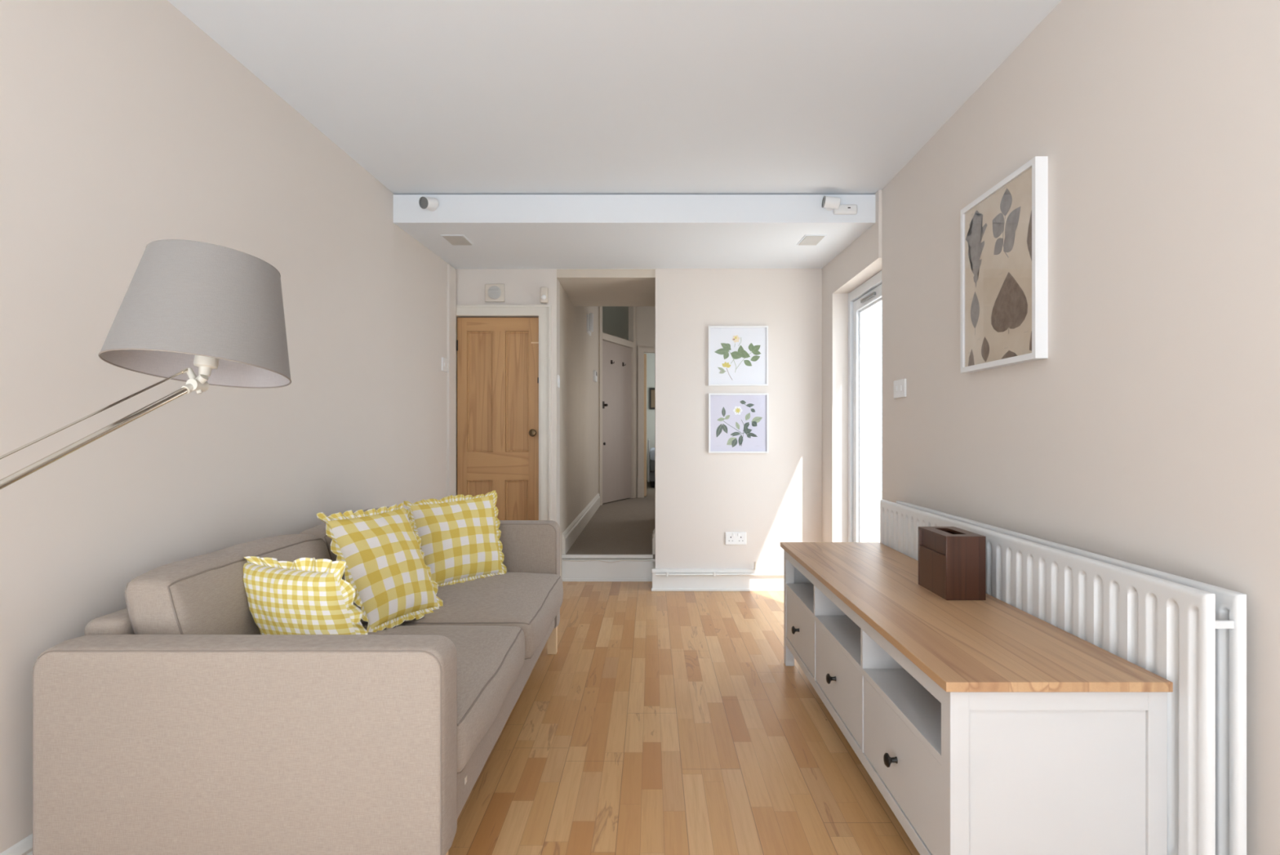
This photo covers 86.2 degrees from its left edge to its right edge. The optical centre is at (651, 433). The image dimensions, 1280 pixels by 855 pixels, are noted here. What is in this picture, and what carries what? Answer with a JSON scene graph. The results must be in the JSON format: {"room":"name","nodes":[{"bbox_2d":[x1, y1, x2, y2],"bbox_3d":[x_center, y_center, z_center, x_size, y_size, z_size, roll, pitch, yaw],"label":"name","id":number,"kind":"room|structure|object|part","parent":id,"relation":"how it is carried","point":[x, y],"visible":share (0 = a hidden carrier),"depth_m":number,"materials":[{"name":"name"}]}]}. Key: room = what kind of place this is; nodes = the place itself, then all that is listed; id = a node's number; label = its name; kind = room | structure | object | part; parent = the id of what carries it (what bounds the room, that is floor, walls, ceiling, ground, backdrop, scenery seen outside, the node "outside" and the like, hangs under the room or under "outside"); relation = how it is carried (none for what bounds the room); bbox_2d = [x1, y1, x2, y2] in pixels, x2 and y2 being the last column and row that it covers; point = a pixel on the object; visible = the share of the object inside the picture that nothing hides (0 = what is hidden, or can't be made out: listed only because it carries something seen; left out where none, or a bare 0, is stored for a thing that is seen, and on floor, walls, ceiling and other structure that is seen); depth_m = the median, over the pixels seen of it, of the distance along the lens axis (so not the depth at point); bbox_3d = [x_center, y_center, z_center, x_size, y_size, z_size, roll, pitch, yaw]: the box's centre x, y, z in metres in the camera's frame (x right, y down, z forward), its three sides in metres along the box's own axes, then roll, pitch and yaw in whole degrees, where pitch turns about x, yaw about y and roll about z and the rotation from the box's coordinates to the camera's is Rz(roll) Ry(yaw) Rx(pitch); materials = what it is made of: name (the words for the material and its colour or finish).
{"room":"living room","nodes":[
{"label":"living room","id":0,"kind":"room"},
{"bbox_2d":[0,0,457,853],"bbox_3d":[-1.680,-0.465,-0.330,0.640,3.100,10.540,0,0,0],"label":"wall","id":1,"kind":"structure","parent":0,"point":[125,126],"depth_m":1.95,"materials":[{"name":"paint"}]},
{"bbox_2d":[0,833,32,854],"bbox_3d":[-1.481,1.004,-0.281,0.053,0.162,10.043,0,0,2],"label":"baseboard","id":2,"kind":"structure","parent":1,"relation":"attached to","point":[24,846],"depth_m":1.54,"materials":[{"name":"white wood"}]},
{"bbox_2d":[441,356,448,372],"bbox_3d":[-1.353,-0.450,4.500,0.014,0.088,0.150,0,0,0],"label":"light switch","id":3,"kind":"object","parent":1,"relation":"attached to","point":[445,362],"visible":1,"depth_m":4.48,"materials":[{"name":"white plastic"}]},
{"bbox_2d":[447,264,456,496],"bbox_3d":[-1.355,-0.100,4.630,0.021,2.050,0.159,0,0,0],"label":"trim","id":4,"kind":"structure","parent":1,"relation":"attached to","point":[451,272],"depth_m":4.61,"materials":[{"name":"paint"}]},
{"bbox_2d":[560,283,598,576],"bbox_3d":[-0.757,-0.465,6.725,0.200,3.100,3.650,0,0,0],"label":"wall","id":5,"kind":"structure","parent":0,"point":[579,350],"depth_m":6.02,"materials":[{"name":"paint"}]},
{"bbox_2d":[562,493,599,554],"bbox_3d":[-0.646,0.815,6.740,0.022,0.160,3.419,0,0,0],"label":"baseboard","id":6,"kind":"structure","parent":5,"relation":"attached to","point":[571,534],"depth_m":6.01,"materials":[{"name":"white wood"}]},
{"bbox_2d":[586,312,593,335],"bbox_3d":[-0.627,-1.135,7.100,0.060,0.200,0.300,0,0,0],"label":"phone","id":7,"kind":"object","parent":5,"relation":"attached to","point":[589,317],"visible":1,"depth_m":7.00,"materials":[{"name":"white plastic"}]},
{"bbox_3d":[-0.647,-1.125,7.100,0.020,0.180,0.300,0,0,0],"label":"panel","id":8,"kind":"part","parent":7,"relation":"part of","materials":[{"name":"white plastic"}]},
{"bbox_2d":[593,369,597,382],"bbox_3d":[-0.641,-0.655,7.820,0.032,0.120,0.200,0,0,0],"label":"light switch","id":9,"kind":"object","parent":5,"relation":"attached to","point":[595,373],"visible":1,"depth_m":7.72,"materials":[{"name":"white plastic"}]},
{"bbox_2d":[565,480,655,558],"bbox_3d":[0.800,1.040,9.165,3.600,0.290,8.270,0,0,0],"label":"floor","id":10,"kind":"structure","parent":0,"point":[626,526],"depth_m":6.37,"materials":[{"name":"grey carpet"}]},
{"bbox_2d":[561,554,655,581],"bbox_3d":[-0.315,0.988,5.022,0.685,0.194,0.028,0,0,0],"label":"step","id":11,"kind":"structure","parent":10,"relation":"attached to","point":[571,571],"depth_m":5.02,"materials":[{"name":"white wood"}]},
{"bbox_2d":[647,439,654,487],"bbox_3d":[0.780,0.500,12.040,1.680,0.790,1.720,0,0,0],"label":"bed","id":12,"kind":"object","parent":10,"relation":"on","point":[651,452],"visible":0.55,"depth_m":11.21,"materials":[{"name":"fabric"}]},
{"bbox_3d":[-0.045,0.450,12.050,0.030,0.690,1.700,0,0,0],"label":"headboard","id":13,"kind":"part","parent":12,"relation":"part of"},
{"bbox_3d":[0.790,0.530,12.050,1.620,0.210,1.700,0,0,0],"label":"mattress","id":14,"kind":"part","parent":12,"relation":"part of","materials":[{"name":"grey fabric"}]},
{"bbox_2d":[649,447,654,460],"bbox_3d":[0.797,0.355,12.040,1.645,0.180,1.720,0,0,0],"label":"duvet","id":15,"kind":"object","parent":12,"relation":"on","point":[652,450],"depth_m":11.19,"materials":[{"name":"fabric"}]},
{"bbox_3d":[0.025,0.840,11.275,0.050,0.110,0.050,0,0,0],"label":"leg","id":16,"kind":"part","parent":12,"relation":"part of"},
{"bbox_2d":[167,0,1061,194],"bbox_3d":[-0.250,-1.640,-0.990,3.500,0.750,9.220,0,0,0],"label":"ceiling","id":17,"kind":"structure","parent":0,"point":[426,96],"depth_m":2.44,"materials":[{"name":"paint"}]},
{"bbox_2d":[602,306,631,497],"bbox_3d":[-0.515,-0.465,9.048,0.150,3.100,1.122,0,0,22],"label":"wall","id":18,"kind":"structure","parent":0,"point":[629,307],"depth_m":9.46,"materials":[{"name":"paint"}]},
{"bbox_2d":[602,306,628,340],"bbox_3d":[-0.502,-1.570,9.032,0.008,0.590,0.962,0,0,22],"label":"window","id":19,"kind":"structure","parent":18,"relation":"in","point":[615,318],"depth_m":9.12,"materials":[{"name":"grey glass"}]},
{"bbox_2d":[602,340,631,502],"bbox_3d":[-0.453,-0.147,9.012,0.084,2.060,0.954,0,0,22],"label":"door","id":20,"kind":"structure","parent":18,"relation":"in","point":[616,358],"depth_m":8.99,"materials":[{"name":"paint"}]},
{"bbox_2d":[598,306,654,505],"bbox_3d":[0.037,-0.485,9.018,0.898,2.760,1.482,0,0,22],"label":"door frame","id":21,"kind":"structure","parent":18,"relation":"attached to","point":[602,335],"depth_m":9.46,"materials":[{"name":"paint"}]},
{"bbox_2d":[393,194,875,306],"bbox_3d":[-0.087,-1.548,4.710,2.545,0.933,2.220,0,0,0],"label":"ceiling","id":22,"kind":"structure","parent":0,"point":[505,231],"depth_m":3.81,"materials":[{"name":"paint"}]},
{"bbox_2d":[418,196,438,211],"bbox_3d":[-1.158,-1.198,3.558,0.074,0.076,0.099,0,0,15],"label":"light","id":23,"kind":"object","parent":22,"relation":"attached to","point":[431,204],"visible":1,"depth_m":3.53,"materials":[{"name":"white plastic"}]},
{"bbox_2d":[440,234,473,244],"bbox_3d":[-1.120,-1.116,3.950,0.130,0.013,0.220,0,0,0],"label":"ceiling vent","id":24,"kind":"object","parent":22,"relation":"in","point":[454,239],"visible":1,"depth_m":3.92,"materials":[{"name":"paint"}]},
{"bbox_2d":[796,234,826,244],"bbox_3d":[0.925,-1.116,3.950,0.120,0.013,0.220,0,0,0],"label":"ceiling vent","id":25,"kind":"object","parent":22,"relation":"in","point":[808,239],"visible":1,"depth_m":3.92,"materials":[{"name":"paint"}]},
{"bbox_2d":[821,195,840,210],"bbox_3d":[0.937,-1.204,3.565,0.090,0.067,0.070,0,0,0],"label":"light","id":26,"kind":"object","parent":22,"relation":"attached to","point":[829,203],"visible":1,"depth_m":3.54,"materials":[{"name":"white plastic"}]},
{"bbox_2d":[833,204,857,214],"bbox_3d":[1.018,-1.175,3.585,0.125,0.050,0.030,0,0,0],"label":"sensor","id":27,"kind":"object","parent":22,"relation":"attached to","point":[843,209],"visible":0.8,"depth_m":3.57,"materials":[{"name":"white plastic"}]},
{"bbox_2d":[455,268,822,568],"bbox_3d":[-0.355,-0.465,5.015,3.090,3.100,0.570,0,0,0],"label":"wall","id":28,"kind":"structure","parent":0,"point":[774,497],"depth_m":4.73,"materials":[{"name":"paint"}]},
{"bbox_2d":[484,284,504,302],"bbox_3d":[-1.083,-0.972,4.724,0.134,0.123,0.032,0,0,0],"label":"fire alarm","id":29,"kind":"object","parent":28,"relation":"attached to","point":[493,292],"visible":1,"depth_m":4.72,"materials":[{"name":"beige plastic"}]},
{"bbox_2d":[487,285,501,298],"bbox_3d":[-1.083,-0.973,4.713,0.092,0.092,0.009,0,0,0],"label":"grille","id":30,"kind":"object","parent":29,"relation":"attached to","point":[493,291],"depth_m":4.71,"materials":[{"name":"white plastic"}]},
{"bbox_2d":[456,317,538,519],"bbox_3d":[-1.069,0.134,4.745,0.575,1.882,0.096,0,0,0],"label":"door","id":31,"kind":"structure","parent":28,"relation":"in","point":[498,357],"depth_m":4.76,"materials":[{"name":"brown wood"}]},
{"bbox_3d":[-1.194,0.604,4.772,0.180,0.562,0.014,0,0,0],"label":"panel moulding","id":32,"kind":"part","parent":31,"relation":"part of","materials":[{"name":"brown wood"}]},
{"bbox_3d":[-1.194,-0.292,4.772,0.180,0.841,0.014,0,0,0],"label":"panel moulding","id":33,"kind":"part","parent":31,"relation":"part of","materials":[{"name":"brown wood"}]},
{"bbox_3d":[-1.069,-0.760,4.774,0.430,0.094,0.034,0,0,0],"label":"rail","id":34,"kind":"part","parent":31,"relation":"part of","materials":[{"name":"brown wood"}]},
{"bbox_3d":[-1.069,0.226,4.774,0.430,0.195,0.034,0,0,0],"label":"rail","id":35,"kind":"part","parent":31,"relation":"part of","materials":[{"name":"brown wood"}]},
{"bbox_3d":[-0.935,0.604,4.772,0.163,0.562,0.014,0,0,0],"label":"panel moulding","id":36,"kind":"part","parent":31,"relation":"part of","materials":[{"name":"brown wood"}]},
{"bbox_3d":[-0.935,-0.292,4.772,0.163,0.841,0.014,0,0,0],"label":"panel moulding","id":37,"kind":"part","parent":31,"relation":"part of","materials":[{"name":"brown wood"}]},
{"bbox_3d":[-0.820,-0.005,4.727,0.052,0.052,0.060,0,0,0],"label":"knob","id":38,"kind":"part","parent":31,"relation":"part of","materials":[{"name":"gold metal"}]},
{"bbox_2d":[456,304,551,519],"bbox_3d":[-1.027,0.099,4.755,0.666,1.972,0.090,0,0,0],"label":"door frame","id":39,"kind":"structure","parent":28,"relation":"attached to","point":[543,311],"depth_m":4.72,"materials":[{"name":"white wood"}]},
{"bbox_2d":[539,286,548,303],"bbox_3d":[-0.740,-0.955,4.713,0.056,0.110,0.055,0,0,0],"label":"sensor","id":40,"kind":"object","parent":28,"relation":"attached to","point":[544,291],"visible":1,"depth_m":4.70,"materials":[{"name":"beige plastic"}]},
{"bbox_2d":[557,374,559,387],"bbox_3d":[-0.650,-0.365,4.800,0.014,0.085,0.070,0,0,0],"label":"light switch","id":41,"kind":"object","parent":28,"relation":"attached to","point":[558,376],"visible":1,"depth_m":4.78,"materials":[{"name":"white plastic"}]},
{"bbox_2d":[652,528,655,554],"bbox_3d":[0.018,0.815,5.175,0.020,0.160,0.230,0,0,0],"label":"baseboard","id":42,"kind":"structure","parent":28,"relation":"attached to","point":[654,532],"depth_m":5.06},
{"bbox_2d":[651,560,783,591],"bbox_3d":[0.588,1.009,4.850,1.175,0.152,0.300,0,0,0],"label":"baseboard","id":43,"kind":"structure","parent":28,"relation":"attached to","point":[660,583],"depth_m":4.71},
{"bbox_2d":[655,561,783,576],"bbox_3d":[0.590,0.929,4.689,1.120,0.099,0.027,0,0,0],"label":"pipe","id":44,"kind":"object","parent":28,"relation":"attached to","point":[666,574],"visible":0.97,"depth_m":4.68,"materials":[{"name":"beige plastic"}]},
{"bbox_2d":[725,532,746,544],"bbox_3d":[0.584,0.725,4.723,0.144,0.086,0.015,0,0,0],"label":"wall socket","id":45,"kind":"object","parent":28,"relation":"attached to","point":[731,538],"visible":1,"depth_m":4.72,"materials":[{"name":"white plastic"}]},
{"bbox_2d":[708,325,768,385],"bbox_3d":[0.600,-0.535,4.719,0.411,0.411,0.022,0,0,0],"label":"framed print","id":46,"kind":"object","parent":28,"relation":"attached to","point":[738,355],"visible":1,"depth_m":4.72,"materials":[{"name":"white paper"}]},
{"bbox_2d":[708,393,768,453],"bbox_3d":[0.602,-0.071,4.719,0.411,0.411,0.022,0,0,0],"label":"framed print","id":47,"kind":"object","parent":28,"relation":"attached to","point":[738,423],"visible":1,"depth_m":4.72,"materials":[{"name":"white paper"}]},
{"bbox_2d":[635,306,654,497],"bbox_3d":[0.482,-0.465,9.590,1.435,3.100,0.100,0,0,0],"label":"wall","id":48,"kind":"structure","parent":0,"point":[645,315],"depth_m":9.54,"materials":[{"name":"paint"}]},
{"bbox_2d":[644,352,654,479],"bbox_3d":[1.075,-0.465,11.420,3.050,3.100,3.760,0,0,0],"label":"wall","id":49,"kind":"structure","parent":0,"point":[650,356],"depth_m":13.20,"materials":[{"name":"paint"}]},
{"bbox_2d":[644,353,646,496],"bbox_3d":[-0.087,-0.120,9.995,0.034,2.010,0.710,0,0,0],"label":"door","id":50,"kind":"structure","parent":49,"relation":"in","point":[645,354],"depth_m":9.64,"materials":[{"name":"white wood"}]},
{"bbox_2d":[648,387,654,408],"bbox_3d":[0.170,-0.672,13.184,0.420,0.415,0.028,0,0,0],"label":"framed picture","id":51,"kind":"object","parent":49,"relation":"attached to","point":[651,390],"visible":0.41,"depth_m":13.17},
{"bbox_2d":[651,389,654,407],"bbox_3d":[0.170,-0.672,13.191,0.350,0.345,0.012,0,0,0],"label":"print","id":52,"kind":"object","parent":51,"relation":"attached to","point":[652,390],"depth_m":13.18},
{"bbox_2d":[448,581,919,854],"bbox_3d":[-0.262,1.145,-0.275,3.476,0.120,10.650,0,0,0],"label":"floor","id":53,"kind":"structure","parent":0,"point":[659,722],"depth_m":2.35,"materials":[{"name":"brown wood"}]},
{"bbox_2d":[0,239,291,489],"bbox_3d":[-0.981,0.361,0.990,0.321,1.449,1.077,0,0,13],"label":"floor lamp","id":54,"kind":"object","parent":53,"relation":"on","point":[200,314],"visible":1,"depth_m":1.28,"materials":[{"name":"fabric"}]},
{"bbox_3d":[-0.961,0.083,0.991,0.012,0.355,0.716,0,0,9],"label":"swing arm","id":55,"kind":"part","parent":54,"relation":"part of","materials":[{"name":"metal"}]},
{"bbox_3d":[-0.976,0.046,1.000,0.008,0.356,0.731,0,0,9],"label":"guide rod","id":56,"kind":"part","parent":54,"relation":"part of","materials":[{"name":"metal"}]},
{"bbox_3d":[-0.896,-0.232,1.360,0.318,0.261,0.315,0,0,0],"label":"lamp shade","id":57,"kind":"part","parent":54,"relation":"part of","materials":[{"name":"fabric"}]},
{"bbox_2d":[32,506,562,854],"bbox_3d":[-0.887,0.711,2.470,0.963,0.747,1.940,0,0,0],"label":"sofa","id":58,"kind":"object","parent":53,"relation":"on","point":[173,725],"visible":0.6,"depth_m":1.50,"materials":[{"name":"fabric"}]},
{"bbox_3d":[-1.313,0.665,2.470,0.104,0.444,1.692,0,0,0],"label":"frame","id":59,"kind":"part","parent":58,"relation":"part of","materials":[{"name":"fabric"}]},
{"bbox_2d":[126,533,329,634],"bbox_3d":[-1.186,0.506,2.049,0.220,0.337,0.805,0,0,0],"label":"cushion","id":60,"kind":"object","parent":58,"relation":"on","point":[202,593],"depth_m":1.77,"materials":[{"name":"fabric"}]},
{"bbox_3d":[-0.912,0.712,1.562,0.914,0.484,0.125,0,0,0],"label":"arm","id":61,"kind":"part","parent":58,"relation":"part of","materials":[{"name":"fabric"}]},
{"bbox_2d":[242,555,367,634],"bbox_3d":[-0.935,0.522,1.859,0.588,0.358,0.185,0,0,32],"label":"throw cushion","id":62,"kind":"object","parent":58,"relation":"on","point":[302,595],"visible":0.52,"depth_m":1.82,"materials":[{"name":"yellow fabric"}]},
{"bbox_2d":[297,502,443,631],"bbox_3d":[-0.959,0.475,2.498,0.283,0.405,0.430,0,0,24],"label":"throw cushion","id":63,"kind":"object","parent":58,"relation":"on","point":[388,572],"visible":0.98,"depth_m":2.41,"materials":[{"name":"yellow fabric"}]},
{"bbox_2d":[362,624,524,772],"bbox_3d":[-0.816,0.740,2.035,0.775,0.172,0.831,0,0,0],"label":"seat cushion","id":64,"kind":"object","parent":58,"relation":"on","point":[491,657],"depth_m":2.02,"materials":[{"name":"fabric"}]},
{"bbox_2d":[404,489,506,586],"bbox_3d":[-0.854,0.469,3.061,0.440,0.399,0.203,0,0,-45],"label":"throw cushion","id":65,"kind":"object","parent":58,"relation":"on","point":[460,535],"visible":0.8,"depth_m":3.02,"materials":[{"name":"yellow fabric"}]},
{"bbox_2d":[360,572,562,659],"bbox_3d":[-0.804,0.735,2.884,0.797,0.183,0.868,0,0,0],"label":"seat cushion","id":66,"kind":"object","parent":58,"relation":"on","point":[527,602],"depth_m":2.66,"materials":[{"name":"fabric"}]},
{"bbox_3d":[-0.914,0.877,2.470,0.896,0.139,1.691,0,0,0],"label":"seat","id":67,"kind":"part","parent":58,"relation":"part of","materials":[{"name":"fabric"}]},
{"bbox_3d":[-0.911,0.692,3.377,0.915,0.522,0.125,0,0,0],"label":"arm","id":68,"kind":"part","parent":58,"relation":"part of","materials":[{"name":"fabric"}]},
{"bbox_3d":[-0.489,1.014,3.377,0.045,0.142,0.045,0,0,0],"label":"leg","id":69,"kind":"part","parent":58,"relation":"part of","materials":[{"name":"brown wood"}]},
{"bbox_2d":[780,542,1173,854],"bbox_3d":[0.841,0.800,2.333,0.484,0.569,1.830,0,0,0],"label":"media console","id":70,"kind":"object","parent":53,"relation":"on","point":[988,726],"visible":0.98,"depth_m":1.50,"materials":[{"name":"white wood"}]},
{"bbox_3d":[0.647,0.811,3.212,0.040,0.548,0.046,0,0,0],"label":"leg","id":71,"kind":"part","parent":70,"relation":"part of","materials":[{"name":"white wood"}]},
{"bbox_3d":[0.615,0.839,2.917,0.032,0.034,0.034,0,0,0],"label":"knob","id":72,"kind":"part","parent":70,"relation":"part of","materials":[{"name":"black metal"}]},
{"bbox_2d":[786,582,813,618],"bbox_3d":[0.845,0.709,2.917,0.434,0.020,0.544,0,0,0],"label":"shelf","id":73,"kind":"object","parent":70,"relation":"attached to","point":[802,593],"depth_m":2.98,"materials":[{"name":"white wood"}]},
{"bbox_3d":[0.639,0.834,2.917,0.018,0.225,0.540,0,0,0],"label":"drawer","id":74,"kind":"part","parent":70,"relation":"part of","materials":[{"name":"white wood"}]},
{"bbox_3d":[0.855,0.761,3.220,0.376,0.448,0.014,0,0,0],"label":"panel","id":75,"kind":"part","parent":70,"relation":"part of","materials":[{"name":"white wood"}]},
{"bbox_3d":[0.615,0.839,2.339,0.032,0.034,0.034,0,0,0],"label":"knob","id":76,"kind":"part","parent":70,"relation":"part of","materials":[{"name":"black metal"}]},
{"bbox_2d":[814,615,860,671],"bbox_3d":[0.845,0.709,2.339,0.434,0.020,0.576,0,0,0],"label":"shelf","id":77,"kind":"object","parent":70,"relation":"attached to","point":[842,633],"depth_m":2.38,"materials":[{"name":"white wood"}]},
{"bbox_3d":[0.639,0.834,2.339,0.018,0.225,0.572,0,0,0],"label":"drawer","id":78,"kind":"part","parent":70,"relation":"part of","materials":[{"name":"white wood"}]},
{"bbox_3d":[0.639,0.968,2.334,0.021,0.035,1.709,0,0,0],"label":"rail","id":79,"kind":"part","parent":70,"relation":"part of","materials":[{"name":"white wood"}]},
{"bbox_3d":[0.639,0.561,2.334,0.021,0.048,1.709,0,0,0],"label":"rail","id":80,"kind":"part","parent":70,"relation":"part of","materials":[{"name":"white wood"}]},
{"bbox_3d":[0.615,0.839,1.756,0.032,0.034,0.034,0,0,0],"label":"knob","id":81,"kind":"part","parent":70,"relation":"part of","materials":[{"name":"black metal"}]},
{"bbox_2d":[862,668,941,764],"bbox_3d":[0.845,0.709,1.756,0.434,0.020,0.553,0,0,0],"label":"shelf","id":82,"kind":"object","parent":70,"relation":"attached to","point":[917,709],"depth_m":1.77,"materials":[{"name":"white wood"}]},
{"bbox_3d":[0.639,0.834,1.756,0.018,0.225,0.549,0,0,0],"label":"drawer","id":83,"kind":"part","parent":70,"relation":"part of","materials":[{"name":"white wood"}]},
{"bbox_2d":[918,526,986,599],"bbox_3d":[0.973,0.417,2.224,0.122,0.198,0.225,0,0,0],"label":"wooden box","id":84,"kind":"object","parent":70,"relation":"on","point":[952,560],"visible":1,"depth_m":2.11,"materials":[{"name":"brown wood"}]},
{"bbox_3d":[0.647,0.811,1.457,0.040,0.548,0.046,0,0,0],"label":"leg","id":85,"kind":"part","parent":70,"relation":"part of","materials":[{"name":"white wood"}]},
{"bbox_3d":[0.855,0.761,1.449,0.376,0.448,0.014,0,0,0],"label":"panel","id":86,"kind":"part","parent":70,"relation":"part of","materials":[{"name":"white wood"}]},
{"bbox_3d":[0.855,0.559,1.449,0.376,0.044,0.028,0,0,0],"label":"rail","id":87,"kind":"part","parent":70,"relation":"part of","materials":[{"name":"white wood"}]},
{"bbox_3d":[1.063,0.811,1.457,0.040,0.548,0.046,0,0,0],"label":"leg","id":88,"kind":"part","parent":70,"relation":"part of","materials":[{"name":"white wood"}]},
{"bbox_2d":[822,0,1279,854],"bbox_3d":[1.341,-0.465,-0.150,0.319,3.100,10.900,0,0,0],"label":"wall","id":89,"kind":"structure","parent":0,"point":[1147,434],"depth_m":1.75,"materials":[{"name":"paint"}]},
{"bbox_2d":[848,270,881,542],"bbox_3d":[1.341,0.086,3.728,0.118,1.997,1.456,0,0,0],"label":"door","id":90,"kind":"structure","parent":89,"relation":"in","point":[867,295],"depth_m":4.33,"materials":[{"name":"plastic"}]},
{"bbox_2d":[893,378,906,398],"bbox_3d":[1.191,-0.215,3.280,0.014,0.086,0.147,0,0,0],"label":"light switch","id":91,"kind":"object","parent":89,"relation":"attached to","point":[900,385],"visible":1,"depth_m":3.26,"materials":[{"name":"white plastic"}]},
{"bbox_2d":[960,155,1048,373],"bbox_3d":[1.179,-0.532,2.314,0.038,0.610,0.500,0,0,0],"label":"framed print","id":92,"kind":"object","parent":89,"relation":"attached to","point":[1004,231],"visible":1,"depth_m":2.24,"materials":[{"name":"paper"}]},
{"bbox_2d":[880,498,1246,854],"bbox_3d":[1.145,0.700,2.336,0.105,0.770,1.994,0,0,0],"label":"radiator","id":93,"kind":"object","parent":89,"relation":"attached to","point":[1190,633],"visible":0.57,"depth_m":1.44,"materials":[{"name":"white metal"}]},
{"label":"outside","id":94,"kind":"structure","parent":0,"visible":0},
{"bbox_2d":[877,490,881,542],"bbox_3d":[3.000,1.385,1.000,22.000,0.100,30.000,0,0,0],"label":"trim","id":95,"kind":"structure","parent":94,"point":[879,492],"depth_m":11.44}
]}

